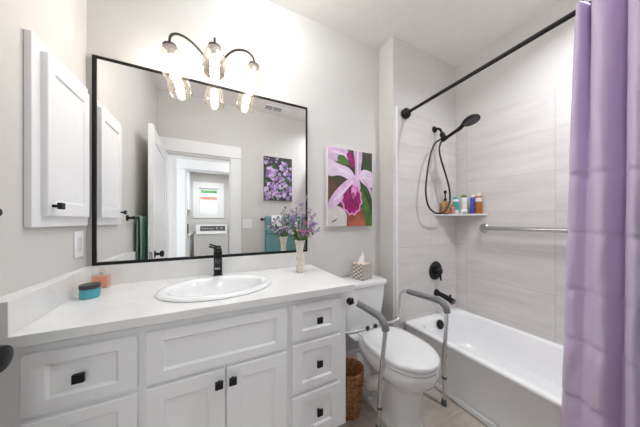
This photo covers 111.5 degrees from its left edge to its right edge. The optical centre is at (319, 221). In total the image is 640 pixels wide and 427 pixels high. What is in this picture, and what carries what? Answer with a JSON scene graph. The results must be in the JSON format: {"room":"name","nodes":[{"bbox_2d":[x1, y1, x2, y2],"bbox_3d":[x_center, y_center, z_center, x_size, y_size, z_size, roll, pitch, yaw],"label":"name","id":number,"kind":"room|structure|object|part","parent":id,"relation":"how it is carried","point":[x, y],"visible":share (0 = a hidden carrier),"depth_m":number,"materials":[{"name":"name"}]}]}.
{"room":"bathroom","nodes":[
{"label":"bathroom","id":0,"kind":"room"},
{"bbox_2d":[0,0,86,296],"bbox_3d":[-0.863,-0.166,0.323,0.100,2.757,1.720,0,0,-26],"label":"wall","id":1,"kind":"structure","parent":0,"point":[29,256],"depth_m":0.74,"materials":[{"name":"beige paint"}]},
{"bbox_2d":[24,29,88,226],"bbox_3d":[-1.066,-0.319,0.927,0.067,0.681,0.376,0,0,-26],"label":"upper cabinet","id":2,"kind":"object","parent":1,"relation":"attached to","point":[56,103],"visible":1,"depth_m":0.82,"materials":[{"name":"white paint"}]},
{"bbox_3d":[-0.996,-0.057,0.829,0.029,0.025,0.025,0,0,-26],"label":"knob","id":3,"kind":"part","parent":2,"relation":"part of","materials":[{"name":"black metal"}]},
{"bbox_3d":[-1.072,-0.319,0.930,0.019,0.600,0.298,0,0,-26],"label":"cabinet door","id":4,"kind":"part","parent":2,"relation":"part of","materials":[{"name":"white paint"}]},
{"bbox_2d":[73,231,83,257],"bbox_3d":[-1.157,0.111,1.046,0.009,0.125,0.078,0,0,-26],"label":"light switch","id":5,"kind":"object","parent":1,"relation":"attached to","point":[78,236],"visible":1,"depth_m":1.03,"materials":[{"name":"white paint"}]},
{"bbox_2d":[87,0,378,350],"bbox_3d":[-0.398,-0.166,1.565,2.029,2.757,0.100,0,0,-26],"label":"wall","id":6,"kind":"structure","parent":0,"point":[302,61],"depth_m":1.59,"materials":[{"name":"beige paint"}]},
{"bbox_2d":[92,54,307,265],"bbox_3d":[-0.634,-0.313,1.384,1.196,1.084,0.014,0,0,-26],"label":"wall mirror","id":7,"kind":"object","parent":6,"relation":"attached to","point":[182,167],"visible":0.93,"depth_m":1.30,"materials":[{"name":"black mirror"}]},
{"bbox_2d":[160,32,261,91],"bbox_3d":[-0.610,-0.916,1.267,0.531,0.270,0.246,0,0,-26],"label":"vanity light","id":8,"kind":"object","parent":6,"relation":"attached to","point":[214,69],"visible":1,"depth_m":1.25,"materials":[{"name":"white glass"}]},
{"bbox_2d":[162,41,176,54],"bbox_3d":[-0.815,-0.933,1.182,0.067,0.066,0.068,0,0,-26],"label":"socket","id":9,"kind":"object","parent":8,"relation":"attached to","point":[171,47],"depth_m":1.17,"materials":[{"name":"metal"}]},
{"bbox_3d":[-0.800,-0.869,1.191,0.047,0.073,0.046,0,0,-26],"label":"bulb","id":10,"kind":"part","parent":8,"relation":"part of","materials":[{"name":"white glass"}]},
{"bbox_3d":[-0.740,-0.998,1.256,0.041,0.083,0.227,0,0,38],"label":"arm","id":11,"kind":"part","parent":8,"relation":"part of","materials":[{"name":"brown metal"}]},
{"bbox_2d":[208,41,220,56],"bbox_3d":[-0.585,-0.952,1.211,0.068,0.063,0.068,0,0,-26],"label":"socket","id":12,"kind":"object","parent":8,"relation":"attached to","point":[214,47],"depth_m":1.20,"materials":[{"name":"metal"}]},
{"bbox_3d":[-0.586,-0.886,1.214,0.046,0.072,0.046,0,0,-26],"label":"bulb","id":13,"kind":"part","parent":8,"relation":"part of","materials":[{"name":"white glass"}]},
{"bbox_3d":[-0.524,-1.004,1.344,0.244,0.095,0.051,0,0,5],"label":"arm","id":14,"kind":"part","parent":8,"relation":"part of","materials":[{"name":"brown metal"}]},
{"bbox_3d":[-0.423,-0.884,1.348,0.046,0.073,0.046,0,0,-26],"label":"bulb","id":15,"kind":"part","parent":8,"relation":"part of","materials":[{"name":"white glass"}]},
{"bbox_2d":[248,61,259,73],"bbox_3d":[-0.410,-0.948,1.353,0.067,0.065,0.068,0,0,-26],"label":"socket","id":16,"kind":"object","parent":8,"relation":"attached to","point":[254,66],"depth_m":1.34,"materials":[{"name":"metal"}]},
{"bbox_2d":[326,146,371,225],"bbox_3d":[0.249,-0.271,1.803,0.430,0.623,0.039,0,0,-26],"label":"print","id":17,"kind":"object","parent":6,"relation":"attached to","point":[348,172],"visible":1,"depth_m":1.77,"materials":[{"name":"multicoloured paper"}]},
{"bbox_2d":[346,348,360,358],"bbox_3d":[0.221,1.148,1.805,0.706,0.130,0.014,0,0,-26],"label":"baseboard","id":18,"kind":"structure","parent":6,"relation":"attached to","point":[351,353],"depth_m":1.82,"materials":[{"name":"white paint"}]},
{"bbox_2d":[338,387,487,426],"bbox_3d":[0.882,1.253,-0.553,3.463,0.080,5.030,0,0,-26],"label":"floor","id":19,"kind":"structure","parent":0,"point":[433,414],"depth_m":1.36,"materials":[{"name":"beige tile"}]},
{"bbox_2d":[0,292,345,426],"bbox_3d":[-0.518,0.790,1.119,1.217,0.845,0.591,0,0,-26],"label":"vanity cabinet","id":20,"kind":"object","parent":19,"relation":"on","point":[280,364],"visible":0.89,"depth_m":0.85,"materials":[{"name":"white paint"}]},
{"bbox_3d":[-0.758,0.491,0.688,0.029,0.029,0.029,0,0,-26],"label":"knob","id":21,"kind":"part","parent":20,"relation":"part of","materials":[{"name":"black metal"}]},
{"bbox_3d":[-0.767,0.709,0.710,0.272,0.207,0.019,0,0,-26],"label":"drawer","id":22,"kind":"part","parent":20,"relation":"part of","materials":[{"name":"white paint"}]},
{"bbox_3d":[-0.767,0.493,0.710,0.272,0.185,0.019,0,0,-26],"label":"drawer","id":23,"kind":"part","parent":20,"relation":"part of","materials":[{"name":"white paint"}]},
{"bbox_2d":[0,252,354,348],"bbox_3d":[-0.505,0.299,1.133,1.254,0.136,0.579,0,0,-26],"label":"countertop","id":24,"kind":"structure","parent":20,"relation":"on","point":[52,310],"depth_m":0.91,"materials":[{"name":"white stone"}]},
{"bbox_2d":[78,282,100,299],"bbox_3d":[-1.004,0.304,0.951,0.069,0.058,0.069,0,0,-26],"label":"jar","id":25,"kind":"object","parent":24,"relation":"on","point":[90,290],"visible":1,"depth_m":0.93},
{"bbox_3d":[-1.004,0.283,0.951,0.069,0.018,0.069,0,0,-26],"label":"lid","id":26,"kind":"part","parent":25,"relation":"part of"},
{"bbox_2d":[93,273,108,286],"bbox_3d":[-1.088,0.281,1.084,0.066,0.102,0.028,0,0,-14],"label":"perfume bottle","id":27,"kind":"object","parent":24,"relation":"on","point":[104,279],"visible":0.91,"depth_m":1.08,"materials":[{"name":"pink glass"}]},
{"bbox_2d":[155,274,271,302],"bbox_3d":[-0.507,0.394,1.097,0.524,0.157,0.396,0,0,-26],"label":"sink","id":28,"kind":"object","parent":24,"relation":"in","point":[211,288],"visible":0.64,"depth_m":1.16,"materials":[{"name":"white ceramic"}]},
{"bbox_2d":[209,246,222,275],"bbox_3d":[-0.603,0.239,1.264,0.079,0.187,0.160,0,0,-26],"label":"faucet","id":29,"kind":"object","parent":24,"relation":"on","point":[217,251],"visible":0.94,"depth_m":1.29,"materials":[{"name":"black metal"}]},
{"bbox_3d":[-0.629,0.162,1.309,0.071,0.033,0.042,0,0,-26],"label":"handle","id":30,"kind":"part","parent":29,"relation":"part of","materials":[{"name":"black metal"}]},
{"bbox_3d":[-0.587,0.237,1.254,0.031,0.048,0.123,0,0,-26],"label":"spout","id":31,"kind":"part","parent":29,"relation":"part of","materials":[{"name":"black metal"}]},
{"bbox_2d":[294,240,304,272],"bbox_3d":[-0.132,0.228,1.423,0.072,0.208,0.072,0,0,-26],"label":"vase","id":32,"kind":"object","parent":24,"relation":"on","point":[299,244],"visible":0.99,"depth_m":1.40,"materials":[{"name":"beige ceramic"}]},
{"bbox_2d":[274,197,330,240],"bbox_3d":[-0.099,0.018,1.428,0.391,0.370,0.191,0,0,-26],"label":"flower bouquet","id":33,"kind":"object","parent":32,"relation":"in","point":[294,230],"visible":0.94,"depth_m":1.41,"materials":[{"name":"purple plant"}]},
{"bbox_3d":[-0.506,0.819,0.838,0.258,0.437,0.019,0,0,-26],"label":"cabinet door","id":34,"kind":"part","parent":20,"relation":"part of","materials":[{"name":"white paint"}]},
{"bbox_2d":[146,306,286,385],"bbox_3d":[-0.389,0.492,0.896,0.521,0.188,0.019,0,0,-26],"label":"drawer","id":35,"kind":"object","parent":20,"relation":"in","point":[177,351],"depth_m":0.87,"materials":[{"name":"white paint"}]},
{"bbox_3d":[-0.400,0.647,0.864,0.029,0.029,0.029,0,0,-26],"label":"knob","id":36,"kind":"part","parent":20,"relation":"part of","materials":[{"name":"black metal"}]},
{"bbox_3d":[-0.354,0.647,0.886,0.029,0.029,0.029,0,0,-26],"label":"knob","id":37,"kind":"part","parent":20,"relation":"part of","materials":[{"name":"black metal"}]},
{"bbox_3d":[-0.270,0.819,0.954,0.256,0.437,0.019,0,0,-26],"label":"cabinet door","id":38,"kind":"part","parent":20,"relation":"part of","materials":[{"name":"white paint"}]},
{"bbox_3d":[-0.016,0.934,1.079,0.262,0.207,0.019,0,0,-26],"label":"drawer","id":39,"kind":"part","parent":20,"relation":"part of","materials":[{"name":"white paint"}]},
{"bbox_3d":[-0.016,0.697,1.079,0.262,0.225,0.019,0,0,-26],"label":"drawer","id":40,"kind":"part","parent":20,"relation":"part of","materials":[{"name":"white paint"}]},
{"bbox_3d":[-0.016,0.480,1.079,0.262,0.165,0.019,0,0,-26],"label":"drawer","id":41,"kind":"part","parent":20,"relation":"part of","materials":[{"name":"white paint"}]},
{"bbox_3d":[-0.003,0.925,1.058,0.029,0.029,0.029,0,0,-26],"label":"knob","id":42,"kind":"part","parent":20,"relation":"part of","materials":[{"name":"black metal"}]},
{"bbox_3d":[-0.003,0.691,1.058,0.029,0.029,0.029,0,0,-26],"label":"knob","id":43,"kind":"part","parent":20,"relation":"part of","materials":[{"name":"black metal"}]},
{"bbox_3d":[-0.003,0.480,1.058,0.029,0.029,0.029,0,0,-26],"label":"knob","id":44,"kind":"part","parent":20,"relation":"part of","materials":[{"name":"black metal"}]},
{"bbox_2d":[346,298,353,304],"bbox_3d":[0.117,0.456,1.298,0.073,0.040,0.187,0,0,-30],"label":"paper holder","id":45,"kind":"object","parent":20,"relation":"attached to","point":[350,301],"visible":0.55,"depth_m":1.23,"materials":[{"name":"black metal"}]},
{"bbox_2d":[346,291,357,311],"bbox_3d":[0.145,0.459,1.296,0.124,0.124,0.100,0,0,-26],"label":"toilet paper roll","id":46,"kind":"object","parent":45,"relation":"on","point":[351,294],"visible":0.31,"depth_m":1.26,"materials":[{"name":"white paper"}]},
{"bbox_2d":[346,357,363,420],"bbox_3d":[0.180,1.068,1.393,0.204,0.283,0.204,0,0,-26],"label":"wicker basket","id":47,"kind":"object","parent":19,"relation":"on","point":[354,367],"visible":0.56,"depth_m":1.32,"materials":[{"name":"brown wicker"}]},
{"bbox_2d":[341,274,439,426],"bbox_3d":[0.419,0.835,1.473,0.436,0.756,0.764,0,0,-26],"label":"toilet","id":48,"kind":"object","parent":19,"relation":"on","point":[412,365],"visible":0.81,"depth_m":1.29,"materials":[{"name":"white ceramic"}]},
{"bbox_2d":[352,253,371,280],"bbox_3d":[0.332,0.351,1.736,0.115,0.211,0.115,0,0,-44],"label":"tissue box","id":49,"kind":"object","parent":48,"relation":"on","point":[361,270],"visible":1,"depth_m":1.70,"materials":[{"name":"beige cardboard"}]},
{"bbox_3d":[0.299,0.478,1.717,0.436,0.044,0.220,0,0,-26],"label":"tank lid","id":50,"kind":"part","parent":48,"relation":"part of","materials":[{"name":"white ceramic"}]},
{"bbox_3d":[0.297,0.664,1.721,0.406,0.327,0.199,0,0,-26],"label":"tank","id":51,"kind":"part","parent":48,"relation":"part of","materials":[{"name":"white ceramic"}]},
{"bbox_3d":[0.476,1.015,1.381,0.352,0.396,0.545,0,0,-26],"label":"bowl","id":52,"kind":"part","parent":48,"relation":"part of","materials":[{"name":"white ceramic"}]},
{"bbox_3d":[0.494,0.775,1.344,0.358,0.040,0.467,0,0,-26],"label":"lid","id":53,"kind":"part","parent":48,"relation":"part of","materials":[{"name":"white ceramic"}]},
{"bbox_3d":[0.495,0.806,1.342,0.358,0.023,0.456,0,0,-26],"label":"seat","id":54,"kind":"part","parent":48,"relation":"part of","materials":[{"name":"white ceramic"}]},
{"bbox_2d":[346,289,450,426],"bbox_3d":[0.497,0.865,1.453,0.629,0.694,0.381,0,0,-26],"label":"frame","id":55,"kind":"object","parent":19,"relation":"on","point":[383,323],"visible":0.79,"depth_m":1.43,"materials":[{"name":"metal"}]},
{"bbox_3d":[0.350,0.826,1.218,0.026,0.474,0.074,0,0,-26],"label":"leg","id":56,"kind":"part","parent":55,"relation":"part of","materials":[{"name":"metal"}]},
{"bbox_3d":[0.828,0.812,1.435,0.046,0.444,0.029,0,0,37],"label":"leg","id":57,"kind":"part","parent":55,"relation":"part of","materials":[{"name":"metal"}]},
{"bbox_2d":[405,307,563,426],"bbox_3d":[1.353,1.034,1.366,0.703,0.358,1.440,0,0,-26],"label":"bathtub","id":58,"kind":"object","parent":19,"relation":"on","point":[511,376],"visible":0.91,"depth_m":1.50,"materials":[{"name":"white ceramic"}]},
{"bbox_3d":[1.061,0.911,1.921,0.080,0.078,0.032,0,0,-26],"label":"overflow plate","id":59,"kind":"part","parent":58,"relation":"part of","materials":[{"name":"black metal"}]},
{"bbox_2d":[268,0,559,66],"bbox_3d":[0.400,-1.584,0.998,2.963,0.080,1.820,0,0,-26],"label":"ceiling","id":60,"kind":"structure","parent":0,"point":[453,32],"depth_m":1.66,"materials":[{"name":"paint"}]},
{"bbox_2d":[379,36,455,330],"bbox_3d":[0.969,-0.166,2.141,0.934,2.757,0.268,0,0,-26],"label":"wall","id":61,"kind":"structure","parent":0,"point":[409,75],"depth_m":1.91,"materials":[{"name":"beige paint"}]},
{"bbox_2d":[395,106,397,326],"bbox_3d":[0.641,0.127,1.823,0.015,2.172,0.013,0,0,-26],"label":"trim","id":62,"kind":"structure","parent":61,"relation":"attached to","point":[396,107],"depth_m":1.82,"materials":[{"name":"white paint"}]},
{"bbox_2d":[398,108,455,323],"bbox_3d":[0.999,-0.045,2.001,0.783,1.815,0.010,0,0,-26],"label":"tiled wall","id":63,"kind":"structure","parent":61,"relation":"attached to","point":[424,238],"depth_m":1.96,"materials":[{"name":"grey tile"}]},
{"bbox_2d":[429,261,442,280],"bbox_3d":[1.089,0.461,2.004,0.172,0.172,0.062,0,0,-26],"label":"shower valve","id":64,"kind":"object","parent":63,"relation":"attached to","point":[435,270],"visible":1,"depth_m":2.00,"materials":[{"name":"black metal"}]},
{"bbox_3d":[1.092,0.484,1.997,0.068,0.115,0.045,0,0,-26],"label":"handle","id":65,"kind":"part","parent":64,"relation":"part of","materials":[{"name":"black metal"}]},
{"bbox_2d":[434,289,455,304],"bbox_3d":[1.124,0.683,1.959,0.064,0.094,0.174,0,0,-26],"label":"tub spout","id":66,"kind":"object","parent":63,"relation":"attached to","point":[437,292],"visible":1,"depth_m":1.94,"materials":[{"name":"black metal"}]},
{"bbox_2d":[425,114,480,213],"bbox_3d":[1.119,-0.470,1.823,0.377,0.820,0.284,0,0,41],"label":"shower","id":67,"kind":"object","parent":63,"relation":"attached to","point":[470,120],"visible":1,"depth_m":1.86,"materials":[{"name":"black metal"}]},
{"bbox_3d":[1.124,-0.755,1.822,0.047,0.105,0.248,0,0,-14],"label":"handle","id":68,"kind":"part","parent":67,"relation":"part of","materials":[{"name":"black metal"}]},
{"bbox_3d":[1.166,-0.765,1.675,0.098,0.031,0.094,0,0,-26],"label":"spray plate","id":69,"kind":"part","parent":67,"relation":"part of","materials":[{"name":"grey rubber"}]},
{"bbox_2d":[435,214,487,215],"bbox_3d":[1.271,-0.057,1.970,0.320,0.016,0.283,0,0,-26],"label":"corner shelf","id":70,"kind":"object","parent":63,"relation":"attached to","point":[435,214],"visible":1,"depth_m":1.97,"materials":[{"name":"stone"}]},
{"bbox_2d":[441,190,449,213],"bbox_3d":[1.164,-0.175,2.025,0.069,0.218,0.069,0,0,-26],"label":"bottle","id":71,"kind":"object","parent":70,"relation":"on","point":[444,203],"visible":0.95,"depth_m":2.00,"materials":[{"name":"brown plastic"}]},
{"bbox_2d":[450,204,454,213],"bbox_3d":[1.229,-0.113,2.017,0.040,0.095,0.040,0,0,-26],"label":"bottle","id":72,"kind":"object","parent":70,"relation":"on","point":[452,208],"visible":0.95,"depth_m":2.00,"materials":[{"name":"pink plastic"}]},
{"bbox_2d":[452,197,458,213],"bbox_3d":[1.276,-0.146,2.049,0.052,0.160,0.052,0,0,-26],"label":"bottle","id":73,"kind":"object","parent":70,"relation":"on","point":[455,201],"visible":0.77,"depth_m":2.03,"materials":[{"name":"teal plastic"}]},
{"bbox_2d":[460,195,466,210],"bbox_3d":[1.331,-0.153,2.017,0.056,0.174,0.056,0,0,-26],"label":"bottle","id":74,"kind":"object","parent":70,"relation":"on","point":[463,201],"visible":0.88,"depth_m":2.00,"materials":[{"name":"white plastic"}]},
{"bbox_2d":[460,209,467,213],"bbox_3d":[1.308,-0.087,1.977,0.057,0.042,0.059,0,0,-26],"label":"soap dish","id":75,"kind":"object","parent":70,"relation":"on","point":[463,211],"visible":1,"depth_m":1.96,"materials":[{"name":"white ceramic"}]},
{"bbox_2d":[470,195,474,213],"bbox_3d":[1.383,-0.152,1.976,0.036,0.172,0.036,0,0,-26],"label":"bottle","id":76,"kind":"object","parent":70,"relation":"on","point":[472,199],"visible":1,"depth_m":1.96,"materials":[{"name":"blue plastic"}]},
{"bbox_2d":[475,193,481,213],"bbox_3d":[1.422,-0.158,1.957,0.056,0.184,0.056,0,0,-26],"label":"bottle","id":77,"kind":"object","parent":70,"relation":"on","point":[478,198],"visible":0.98,"depth_m":1.94,"materials":[{"name":"orange plastic"}]},
{"bbox_2d":[434,382,498,426],"bbox_3d":[1.035,1.194,1.208,0.022,0.038,1.438,0,0,-26],"label":"trim","id":78,"kind":"structure","parent":61,"relation":"attached to","point":[475,413],"depth_m":1.38,"materials":[{"name":"white paint"}]},
{"bbox_2d":[456,0,589,124],"bbox_3d":[1.744,-0.166,1.508,0.100,2.757,1.552,0,0,-26],"label":"wall","id":79,"kind":"structure","parent":0,"point":[546,62],"depth_m":1.72,"materials":[{"name":"beige paint"}]},
{"bbox_2d":[456,80,571,344],"bbox_3d":[1.673,-0.045,1.528,0.011,1.815,1.452,0,0,-26],"label":"tiled wall","id":80,"kind":"structure","parent":79,"relation":"attached to","point":[516,155],"depth_m":1.72,"materials":[{"name":"grey tile"}]},
{"bbox_2d":[479,224,567,232],"bbox_3d":[1.625,0.063,1.535,0.067,0.080,0.950,0,0,-26],"label":"grab bar","id":81,"kind":"object","parent":80,"relation":"attached to","point":[484,228],"visible":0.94,"depth_m":1.65,"materials":[{"name":"metal"}]},
{"bbox_3d":[0.779,-0.166,0.226,2.763,2.757,0.100,0,0,-26],"label":"wall","id":82,"kind":"structure","parent":0,"visible":0},
{"bbox_2d":[0,345,13,372],"bbox_3d":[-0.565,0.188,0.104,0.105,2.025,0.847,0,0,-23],"label":"door knob","id":83,"kind":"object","parent":82,"relation":"in","point":[6,351],"depth_m":0.46,"materials":[{"name":"black metal"}]},
{"bbox_2d":[401,0,590,118],"bbox_3d":[1.036,-0.930,1.210,0.088,0.130,1.442,0,0,-26],"label":"curtain rod","id":84,"kind":"object","parent":82,"relation":"attached to","point":[406,112],"visible":1,"depth_m":1.24,"materials":[{"name":"black metal"}]},
{"bbox_2d":[561,0,639,426],"bbox_3d":[1.201,0.073,0.786,0.126,2.080,0.483,0,0,-26],"label":"shower curtain","id":85,"kind":"object","parent":84,"relation":"hanging from","point":[601,369],"visible":1,"depth_m":0.86,"materials":[{"name":"purple fabric"}]}
]}

